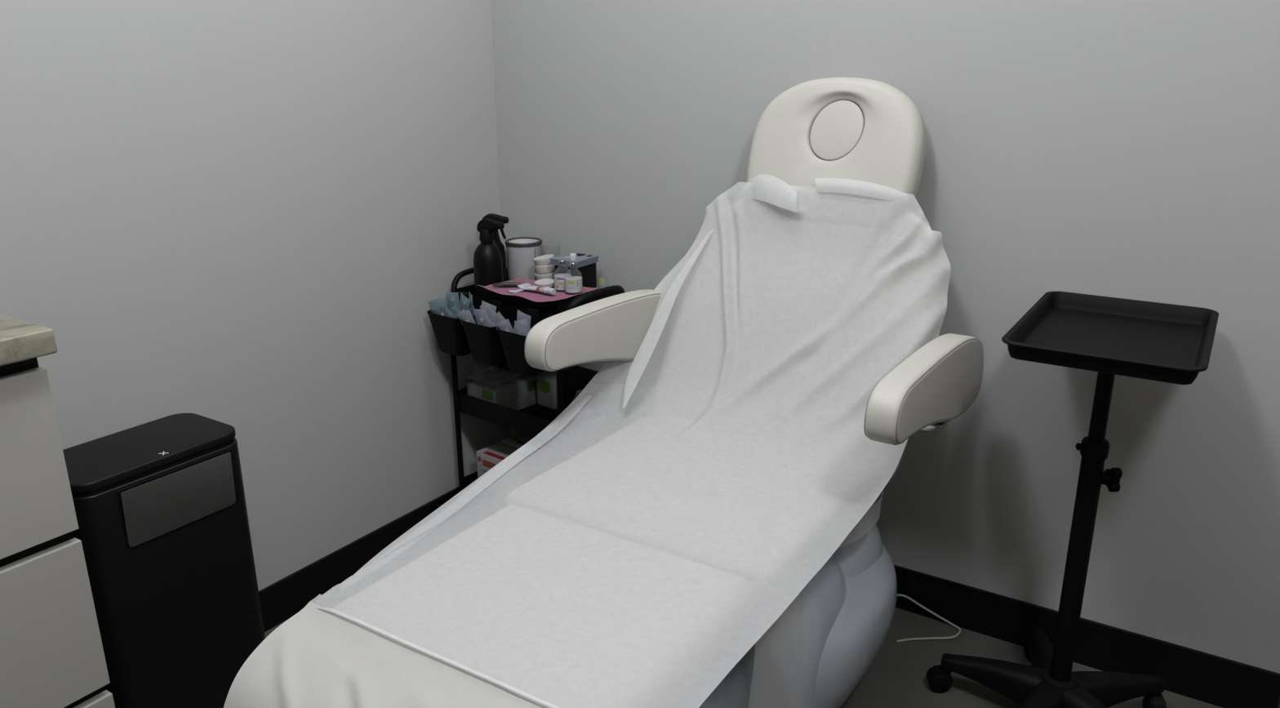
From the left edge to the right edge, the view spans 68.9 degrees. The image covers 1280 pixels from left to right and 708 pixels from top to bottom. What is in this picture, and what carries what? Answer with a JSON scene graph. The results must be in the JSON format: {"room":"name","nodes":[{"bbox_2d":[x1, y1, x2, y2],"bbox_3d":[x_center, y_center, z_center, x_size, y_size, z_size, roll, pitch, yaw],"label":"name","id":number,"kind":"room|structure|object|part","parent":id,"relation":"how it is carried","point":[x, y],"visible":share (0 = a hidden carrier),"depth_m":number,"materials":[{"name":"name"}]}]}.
{"room":"beauty treatment room","nodes":[
{"label":"beauty treatment room","id":0,"kind":"room"},
{"bbox_2d":[0,0,511,590],"bbox_3d":[-1.460,-0.452,1.378,0.100,2.850,3.800,11,20,31],"label":"wall","id":1,"kind":"structure","parent":0,"point":[246,215],"depth_m":2.25,"materials":[{"name":"paint"}]},
{"bbox_2d":[258,485,459,631],"bbox_3d":[-1.435,0.877,1.716,0.014,0.112,3.700,11,20,31],"label":"baseboard","id":2,"kind":"structure","parent":1,"relation":"attached to","point":[281,600],"depth_m":2.56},
{"bbox_2d":[264,607,1222,707],"bbox_3d":[-0.139,1.224,0.947,3.300,0.100,3.900,11,20,31],"label":"floor","id":3,"kind":"structure","parent":0,"point":[895,677],"depth_m":2.25,"materials":[{"name":"plastic"}]},
{"bbox_2d":[0,357,115,707],"bbox_3d":[-1.403,0.571,1.239,0.434,0.980,1.125,11,20,31],"label":"base cabinet","id":4,"kind":"object","parent":3,"relation":"on","point":[52,654],"visible":0.99,"depth_m":1.48,"materials":[{"name":"laminate"}]},
{"bbox_2d":[0,314,57,365],"bbox_3d":[-1.395,0.088,1.076,0.462,0.039,1.154,11,20,31],"label":"countertop","id":5,"kind":"structure","parent":4,"relation":"on","point":[20,340],"depth_m":1.39,"materials":[{"name":"beige stone"}]},
{"bbox_3d":[-1.230,0.294,1.035,0.020,0.275,1.125,11,20,31],"label":"drawer","id":6,"kind":"part","parent":4,"relation":"part of","materials":[{"name":"laminate"}]},
{"bbox_3d":[-1.229,0.577,1.123,0.020,0.275,1.125,11,20,31],"label":"drawer","id":7,"kind":"part","parent":4,"relation":"part of","materials":[{"name":"laminate"}]},
{"bbox_3d":[-1.228,0.859,1.212,0.020,0.275,1.125,11,20,31],"label":"drawer","id":8,"kind":"part","parent":4,"relation":"part of","materials":[{"name":"laminate"}]},
{"bbox_2d":[62,413,265,707],"bbox_3d":[-1.028,0.500,2.002,0.224,0.658,0.359,11,20,31],"label":"waste bin","id":9,"kind":"object","parent":3,"relation":"on","point":[163,531],"visible":0.78,"depth_m":1.91,"materials":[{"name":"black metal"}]},
{"bbox_3d":[-1.032,0.196,1.909,0.211,0.020,0.353,11,20,31],"label":"lid","id":10,"kind":"part","parent":9,"relation":"part of","materials":[{"name":"plastic"}]},
{"bbox_2d":[448,267,624,491],"bbox_3d":[-0.295,0.166,2.804,0.504,0.813,0.316,13,22,37],"label":"trolley","id":11,"kind":"object","parent":3,"relation":"on","point":[531,420],"visible":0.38,"depth_m":2.73,"materials":[{"name":"black metal"}]},
{"bbox_2d":[426,291,473,355],"bbox_3d":[-0.535,-0.087,2.686,0.136,0.168,0.100,13,22,37],"label":"bin","id":12,"kind":"object","parent":11,"relation":"hanging from","point":[449,332],"visible":0.62,"depth_m":2.66,"materials":[{"name":"black plastic"}]},
{"bbox_2d":[427,302,442,315],"bbox_3d":[-0.581,-0.102,2.678,0.068,0.107,0.018,16,24,42],"label":"packet","id":13,"kind":"object","parent":12,"relation":"in","point":[434,307],"visible":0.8,"depth_m":2.66,"materials":[{"name":"blue"}]},
{"bbox_2d":[428,301,444,315],"bbox_3d":[-0.571,-0.112,2.690,0.084,0.111,0.015,6,18,20],"label":"packet","id":14,"kind":"object","parent":12,"relation":"in","point":[439,304],"visible":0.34,"depth_m":2.69,"materials":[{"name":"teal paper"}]},
{"bbox_2d":[444,304,456,318],"bbox_3d":[-0.544,-0.089,2.650,0.018,0.111,0.096,-14,22,-37],"label":"packet","id":15,"kind":"object","parent":12,"relation":"in","point":[447,313],"visible":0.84,"depth_m":2.62,"materials":[{"name":"teal plastic"}]},
{"bbox_2d":[445,292,459,311],"bbox_3d":[-0.536,-0.129,2.688,0.062,0.105,0.010,11,21,32],"label":"packet","id":16,"kind":"object","parent":12,"relation":"in","point":[452,299],"visible":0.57,"depth_m":2.69,"materials":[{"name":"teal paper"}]},
{"bbox_2d":[452,304,460,318],"bbox_3d":[-0.523,-0.089,2.651,0.099,0.111,0.014,15,23,40],"label":"packet","id":17,"kind":"object","parent":12,"relation":"in","point":[455,309],"visible":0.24,"depth_m":2.63,"materials":[{"name":"teal plastic"}]},
{"bbox_2d":[459,293,470,311],"bbox_3d":[-0.504,-0.121,2.669,0.010,0.110,0.078,-15,22,-39],"label":"packet","id":18,"kind":"object","parent":12,"relation":"in","point":[464,303],"visible":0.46,"depth_m":2.65,"materials":[{"name":"teal plastic"}]},
{"bbox_2d":[468,290,474,315],"bbox_3d":[-0.480,-0.127,2.655,0.009,0.103,0.059,-7,18,-20],"label":"packet","id":19,"kind":"object","parent":12,"relation":"in","point":[470,295],"visible":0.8,"depth_m":2.64,"materials":[{"name":"teal plastic"}]},
{"bbox_3d":[-0.560,0.158,2.847,0.017,0.705,0.017,13,22,37],"label":"post","id":20,"kind":"part","parent":11,"relation":"part of","materials":[{"name":"black metal"}]},
{"bbox_2d":[463,471,477,488],"bbox_3d":[-0.305,0.432,2.896,0.455,0.062,0.260,13,22,37],"label":"tray","id":21,"kind":"object","parent":11,"relation":"on","point":[471,477],"depth_m":2.95,"materials":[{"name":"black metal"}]},
{"bbox_3d":[-0.482,-0.235,2.836,0.025,0.067,0.246,13,22,37],"label":"handle","id":22,"kind":"part","parent":11,"relation":"part of","materials":[{"name":"black metal"}]},
{"bbox_2d":[460,298,511,365],"bbox_3d":[-0.422,-0.060,2.599,0.136,0.168,0.100,13,22,37],"label":"bin","id":23,"kind":"object","parent":11,"relation":"hanging from","point":[486,347],"visible":0.73,"depth_m":2.57,"materials":[{"name":"black plastic"}]},
{"bbox_2d":[457,309,475,323],"bbox_3d":[-0.473,-0.074,2.591,0.075,0.109,0.018,13,21,35],"label":"packet","id":24,"kind":"object","parent":23,"relation":"in","point":[465,315],"visible":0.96,"depth_m":2.58,"materials":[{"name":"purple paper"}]},
{"bbox_2d":[473,308,487,325],"bbox_3d":[-0.435,-0.076,2.587,0.065,0.106,0.012,13,22,37],"label":"packet","id":25,"kind":"object","parent":23,"relation":"in","point":[480,314],"visible":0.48,"depth_m":2.58,"materials":[{"name":"purple plastic"}]},
{"bbox_2d":[480,303,495,324],"bbox_3d":[-0.419,-0.087,2.586,0.010,0.110,0.078,-16,23,-41],"label":"packet","id":26,"kind":"object","parent":23,"relation":"in","point":[486,308],"visible":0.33,"depth_m":2.57,"materials":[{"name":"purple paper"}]},
{"bbox_2d":[483,315,497,328],"bbox_3d":[-0.417,-0.056,2.564,0.015,0.112,0.096,-15,23,-39],"label":"packet","id":27,"kind":"object","parent":23,"relation":"in","point":[487,322],"visible":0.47,"depth_m":2.54,"materials":[{"name":"purple plastic"}]},
{"bbox_2d":[488,309,497,324],"bbox_3d":[-0.419,-0.081,2.591,0.083,0.112,0.010,13,22,37],"label":"packet","id":28,"kind":"object","parent":23,"relation":"in","point":[495,314],"visible":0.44,"depth_m":2.57,"materials":[{"name":"purple plastic"}]},
{"bbox_2d":[496,311,510,325],"bbox_3d":[-0.390,-0.066,2.574,0.099,0.112,0.010,14,22,38],"label":"packet","id":29,"kind":"object","parent":23,"relation":"in","point":[500,317],"visible":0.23,"depth_m":2.55,"materials":[{"name":"purple plastic"}]},
{"bbox_2d":[473,217,504,298],"bbox_3d":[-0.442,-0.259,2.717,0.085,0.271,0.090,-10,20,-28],"label":"spray bottle","id":30,"kind":"object","parent":11,"relation":"on","point":[487,257],"visible":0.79,"depth_m":2.68,"materials":[{"name":"black plastic"}]},
{"bbox_2d":[480,213,508,281],"bbox_3d":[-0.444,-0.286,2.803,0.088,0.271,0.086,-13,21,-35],"label":"spray bottle","id":31,"kind":"object","parent":11,"relation":"on","point":[504,220],"visible":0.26,"depth_m":2.77,"materials":[{"name":"black plastic"}]},
{"bbox_2d":[475,441,518,478],"bbox_3d":[-0.416,0.378,2.908,0.162,0.152,0.101,13,22,37],"label":"box","id":32,"kind":"object","parent":11,"relation":"on","point":[487,457],"visible":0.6,"depth_m":2.89,"materials":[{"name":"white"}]},
{"bbox_2d":[477,456,495,467],"bbox_3d":[-0.473,0.336,2.876,0.081,0.024,0.001,13,22,37],"label":"print","id":33,"kind":"object","parent":32,"relation":"attached to","point":[486,463],"depth_m":2.88},
{"bbox_2d":[481,448,512,471],"bbox_3d":[-0.422,0.348,2.879,0.128,0.078,0.063,13,22,37],"label":"print","id":34,"kind":"object","parent":32,"relation":"attached to","point":[491,457],"depth_m":2.88,"materials":[{"name":"red paper"}]},
{"bbox_2d":[464,365,545,410],"bbox_3d":[-0.403,0.096,2.883,0.140,0.125,0.240,13,22,37],"label":"glove box","id":35,"kind":"object","parent":11,"relation":"on","point":[506,388],"visible":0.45,"depth_m":2.83,"materials":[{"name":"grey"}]},
{"bbox_2d":[457,386,557,436],"bbox_3d":[-0.306,0.155,2.810,0.455,0.062,0.260,13,22,37],"label":"tray","id":36,"kind":"object","parent":11,"relation":"on","point":[531,420],"depth_m":2.75,"materials":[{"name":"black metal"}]},
{"bbox_2d":[501,431,533,448],"bbox_3d":[-0.351,0.353,2.984,0.162,0.154,0.096,13,22,37],"label":"carton","id":37,"kind":"object","parent":11,"relation":"on","point":[517,440],"visible":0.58,"depth_m":2.98,"materials":[{"name":"red"}]},
{"bbox_2d":[512,438,526,444],"bbox_3d":[-0.364,0.282,2.952,0.110,0.001,0.023,13,22,37],"label":"print","id":38,"kind":"object","parent":37,"relation":"on","point":[515,441],"depth_m":2.96,"materials":[{"name":"red paper"}]},
{"bbox_2d":[497,306,544,376],"bbox_3d":[-0.308,-0.033,2.511,0.136,0.168,0.100,13,22,37],"label":"bin","id":39,"kind":"object","parent":11,"relation":"hanging from","point":[513,344],"visible":0.62,"depth_m":2.50,"materials":[{"name":"black plastic"}]},
{"bbox_2d":[496,320,514,333],"bbox_3d":[-0.350,-0.043,2.505,0.086,0.111,0.017,9,20,27],"label":"packet","id":40,"kind":"object","parent":39,"relation":"in","point":[501,325],"visible":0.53,"depth_m":2.50,"materials":[{"name":"purple plastic"}]},
{"bbox_2d":[513,322,528,336],"bbox_3d":[-0.324,-0.033,2.490,0.016,0.112,0.091,-15,22,-39],"label":"packet","id":41,"kind":"object","parent":39,"relation":"in","point":[517,330],"visible":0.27,"depth_m":2.46,"materials":[{"name":"purple plastic"}]},
{"bbox_2d":[514,320,530,333],"bbox_3d":[-0.305,-0.043,2.491,0.078,0.110,0.012,13,21,35],"label":"packet","id":42,"kind":"object","parent":39,"relation":"in","point":[519,322],"visible":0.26,"depth_m":2.48,"materials":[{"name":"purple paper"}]},
{"bbox_2d":[516,309,530,328],"bbox_3d":[-0.315,-0.065,2.505,0.072,0.109,0.010,13,22,37],"label":"packet","id":43,"kind":"object","parent":39,"relation":"in","point":[522,316],"visible":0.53,"depth_m":2.49,"materials":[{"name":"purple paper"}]},
{"bbox_2d":[504,236,542,280],"bbox_3d":[-0.353,-0.258,2.856,0.113,0.183,0.113,11,20,31],"label":"wipes canister","id":44,"kind":"object","parent":11,"relation":"on","point":[521,252],"visible":0.66,"depth_m":2.80,"materials":[{"name":"white plastic"}]},
{"bbox_2d":[451,278,614,324],"bbox_3d":[-0.306,-0.146,2.716,0.455,0.062,0.260,13,22,37],"label":"tray","id":45,"kind":"object","parent":11,"relation":"on","point":[509,311],"depth_m":2.61,"materials":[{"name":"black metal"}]},
{"bbox_2d":[488,279,586,313],"bbox_3d":[-0.288,-0.137,2.624,0.285,0.092,0.114,13,22,37],"label":"box","id":46,"kind":"object","parent":11,"relation":"on","point":[556,306],"visible":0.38,"depth_m":2.55,"materials":[{"name":"black plastic"}]},
{"bbox_2d":[478,278,598,302],"bbox_3d":[-0.298,-0.181,2.595,0.310,0.013,0.192,11,20,31],"label":"paper napkin","id":47,"kind":"object","parent":46,"relation":"on","point":[537,296],"visible":0.64,"depth_m":2.56,"materials":[{"name":"pink paper"}]},
{"bbox_2d":[492,281,532,287],"bbox_3d":[-0.359,-0.195,2.618,0.112,0.014,0.019,-1,17,-1],"label":"implement","id":48,"kind":"object","parent":47,"relation":"on","point":[506,284],"visible":0.89,"depth_m":2.61,"materials":[{"name":"grey metal"}]},
{"bbox_2d":[508,288,524,292],"bbox_3d":[-0.335,-0.178,2.573,0.055,0.010,0.026,-5,18,-16],"label":"wrapper","id":49,"kind":"object","parent":47,"relation":"on","point":[520,289],"visible":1,"depth_m":2.56,"materials":[{"name":"grey paper"}]},
{"bbox_2d":[517,282,555,295],"bbox_3d":[-0.279,-0.180,2.555,0.125,0.021,0.043,14,22,39],"label":"tube","id":50,"kind":"object","parent":47,"relation":"on","point":[545,290],"visible":1,"depth_m":2.54,"materials":[{"name":"white plastic"}]},
{"bbox_2d":[534,278,554,288],"bbox_3d":[-0.266,-0.195,2.613,0.058,0.020,0.058,9,19,26],"label":"sponge","id":51,"kind":"object","parent":47,"relation":"on","point":[543,282],"visible":0.8,"depth_m":2.60,"materials":[{"name":"white fabric"}]},
{"bbox_2d":[554,258,571,289],"bbox_3d":[-0.214,-0.218,2.571,0.048,0.084,0.048,11,20,31],"label":"vial","id":52,"kind":"object","parent":47,"relation":"on","point":[559,278],"visible":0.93,"depth_m":2.56,"materials":[{"name":"grey"}]},
{"bbox_2d":[564,253,582,293],"bbox_3d":[-0.181,-0.220,2.536,0.048,0.108,0.048,11,20,31],"label":"vial","id":53,"kind":"object","parent":47,"relation":"on","point":[573,284],"visible":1,"depth_m":2.53,"materials":[{"name":"grey plastic"}]},
{"bbox_3d":[-0.187,-0.261,2.527,0.032,0.024,0.019,7,19,23],"label":"dispenser spout","id":54,"kind":"part","parent":53,"relation":"part of","materials":[{"name":"white plastic"}]},
{"bbox_2d":[568,280,574,284],"bbox_3d":[-0.186,-0.193,2.521,0.019,0.009,0.002,3,18,11],"label":"print","id":55,"kind":"object","parent":53,"relation":"on","point":[569,282],"depth_m":2.52,"materials":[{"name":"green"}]},
{"bbox_2d":[536,370,557,409],"bbox_3d":[-0.264,0.110,2.874,0.085,0.102,0.086,13,22,37],"label":"pack","id":56,"kind":"object","parent":11,"relation":"on","point":[546,382],"visible":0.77,"depth_m":2.84,"materials":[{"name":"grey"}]},
{"bbox_2d":[540,380,550,392],"bbox_3d":[-0.288,0.099,2.833,0.040,0.040,0.001,13,22,37],"label":"print","id":57,"kind":"object","parent":56,"relation":"attached to","point":[544,385],"depth_m":2.83},
{"bbox_3d":[-0.218,0.239,2.583,0.017,0.705,0.017,13,22,37],"label":"post","id":58,"kind":"part","parent":11,"relation":"part of","materials":[{"name":"black metal"}]},
{"bbox_2d":[555,262,596,303],"bbox_3d":[-0.186,-0.192,2.713,0.084,0.144,0.092,11,20,31],"label":"box","id":59,"kind":"object","parent":11,"relation":"on","point":[588,273],"visible":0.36,"depth_m":2.67,"materials":[{"name":"plastic"}]},
{"bbox_2d":[549,252,599,267],"bbox_3d":[-0.189,-0.272,2.690,0.099,0.020,0.112,11,20,31],"label":"case","id":60,"kind":"object","parent":59,"relation":"on","point":[582,259],"visible":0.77,"depth_m":2.68,"materials":[{"name":"grey plastic"}]},
{"bbox_3d":[-0.189,-0.279,2.688,0.098,0.003,0.110,11,20,31],"label":"lid","id":61,"kind":"part","parent":60,"relation":"part of","materials":[{"name":"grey plastic"}]},
{"bbox_2d":[562,365,598,410],"bbox_3d":[-0.175,0.115,2.808,0.105,0.132,0.075,13,22,37],"label":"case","id":62,"kind":"object","parent":11,"relation":"on","point":[575,380],"visible":0.3,"depth_m":2.78,"materials":[{"name":"plastic"}]},
{"bbox_3d":[-0.118,-0.147,2.563,0.055,0.070,0.254,13,22,37],"label":"handle","id":63,"kind":"part","parent":11,"relation":"part of","materials":[{"name":"black metal"}]},
{"bbox_2d":[599,277,604,284],"bbox_3d":[-0.108,-0.184,2.718,0.034,0.126,0.034,11,20,31],"label":"clear bottle","id":64,"kind":"object","parent":11,"relation":"on","point":[601,279],"visible":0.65,"depth_m":2.69,"materials":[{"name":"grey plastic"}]},
{"bbox_3d":[-0.276,-0.151,2.764,0.060,0.037,0.060,11,20,31],"label":"holder","id":65,"kind":"object","parent":11,"relation":"on","visible":0},
{"label":"pad","id":66,"kind":"object","parent":65,"relation":"on","visible":0},
{"label":"pad","id":67,"kind":"object","parent":66,"relation":"on","visible":0},
{"bbox_2d":[534,271,555,279],"bbox_3d":[-0.279,-0.227,2.741,0.062,0.031,0.062,-2,17,-6],"label":"pad","id":68,"kind":"object","parent":67,"relation":"on","point":[551,276],"visible":0.38,"depth_m":2.71,"materials":[{"name":"white fabric"}]},
{"bbox_2d":[534,264,555,274],"bbox_3d":[-0.279,-0.250,2.737,0.062,0.032,0.062,-14,22,-38],"label":"pad","id":69,"kind":"object","parent":68,"relation":"on","point":[544,269],"visible":0.71,"depth_m":2.71,"materials":[{"name":"white fabric"}]},
{"bbox_2d":[533,253,554,266],"bbox_3d":[-0.282,-0.272,2.729,0.062,0.036,0.062,-15,23,-39],"label":"pad","id":70,"kind":"object","parent":69,"relation":"on","point":[541,260],"visible":0.94,"depth_m":2.71,"materials":[{"name":"white fabric"}]},
{"bbox_2d":[524,77,983,707],"bbox_3d":[0.088,0.194,1.785,0.799,1.367,1.568,11,20,31],"label":"chair","id":71,"kind":"object","parent":3,"relation":"on","point":[870,131],"visible":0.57,"depth_m":2.00,"materials":[{"name":"white leather"}]},
{"bbox_2d":[223,174,951,707],"bbox_3d":[0.002,0.218,1.705,0.728,0.927,1.534,11,20,31],"label":"sheet","id":72,"kind":"object","parent":71,"relation":"on","point":[673,521],"visible":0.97,"depth_m":1.71,"materials":[{"name":"white fabric"}]},
{"bbox_3d":[-0.055,-0.043,2.192,0.060,0.188,0.610,11,20,31],"label":"armrest","id":73,"kind":"part","parent":71,"relation":"part of","materials":[{"name":"white leather"}]},
{"bbox_3d":[0.071,0.387,1.846,0.490,0.130,0.370,11,20,31],"label":"seat frame","id":74,"kind":"part","parent":71,"relation":"part of","materials":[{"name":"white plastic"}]},
{"bbox_3d":[0.361,-0.055,2.179,0.644,0.572,0.371,11,20,31],"label":"backrest","id":75,"kind":"part","parent":71,"relation":"part of","materials":[{"name":"white fabric"}]},
{"bbox_3d":[0.565,0.075,1.808,0.060,0.188,0.610,11,20,31],"label":"armrest","id":76,"kind":"part","parent":71,"relation":"part of","materials":[{"name":"white leather"}]},
{"bbox_2d":[895,593,961,642],"bbox_3d":[0.716,0.673,2.385,0.187,0.088,0.154,11,20,31],"label":"power cord","id":77,"kind":"object","parent":3,"relation":"on","point":[898,594],"visible":0.79,"depth_m":2.40,"materials":[{"name":"grey plastic"}]},
{"bbox_2d":[925,291,1218,707],"bbox_3d":[0.888,0.376,1.943,0.495,0.918,0.493,11,20,31],"label":"stand","id":78,"kind":"object","parent":3,"relation":"on","point":[1108,336],"visible":1,"depth_m":1.93,"materials":[{"name":"black plastic"}]},
{"bbox_3d":[0.806,0.725,2.118,0.230,0.077,0.072,11,20,31],"label":"leg","id":79,"kind":"part","parent":78,"relation":"part of","materials":[{"name":"black plastic"}]},
{"bbox_3d":[0.943,0.707,2.175,0.072,0.077,0.227,3,18,10],"label":"leg","id":80,"kind":"part","parent":78,"relation":"part of","materials":[{"name":"black plastic"}]},
{"bbox_3d":[0.820,0.773,1.963,0.227,0.077,0.072,-16,23,-41],"label":"leg","id":81,"kind":"part","parent":78,"relation":"part of","materials":[{"name":"black plastic"}]},
{"bbox_3d":[0.974,0.782,1.935,0.072,0.077,0.227,-8,19,-24],"label":"leg","id":82,"kind":"part","parent":78,"relation":"part of","materials":[{"name":"black plastic"}]},
{"bbox_2d":[1001,291,1218,384],"bbox_3d":[0.912,-0.030,1.796,0.327,0.057,0.472,11,20,31],"label":"tray","id":83,"kind":"object","parent":78,"relation":"on","point":[1169,343],"depth_m":1.81,"materials":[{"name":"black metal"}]},
{"bbox_3d":[0.953,0.252,1.894,0.034,0.038,0.038,1,17,3],"label":"clamp knob","id":84,"kind":"part","parent":78,"relation":"part of","materials":[{"name":"black plastic"}]},
{"bbox_3d":[1.050,0.741,2.066,0.227,0.077,0.072,-2,17,-7],"label":"leg","id":85,"kind":"part","parent":78,"relation":"part of","materials":[{"name":"black plastic"}]},
{"bbox_2d":[490,0,1279,707],"bbox_3d":[0.888,-0.662,2.029,3.100,2.850,0.100,11,20,31],"label":"wall","id":86,"kind":"structure","parent":0,"point":[1130,149],"depth_m":2.13,"materials":[{"name":"paint"}]},
{"bbox_2d":[893,564,1279,707],"bbox_3d":[0.490,0.586,2.621,2.186,0.117,0.014,11,20,31],"label":"baseboard","id":87,"kind":"structure","parent":86,"relation":"attached to","point":[1219,681],"depth_m":2.23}
]}

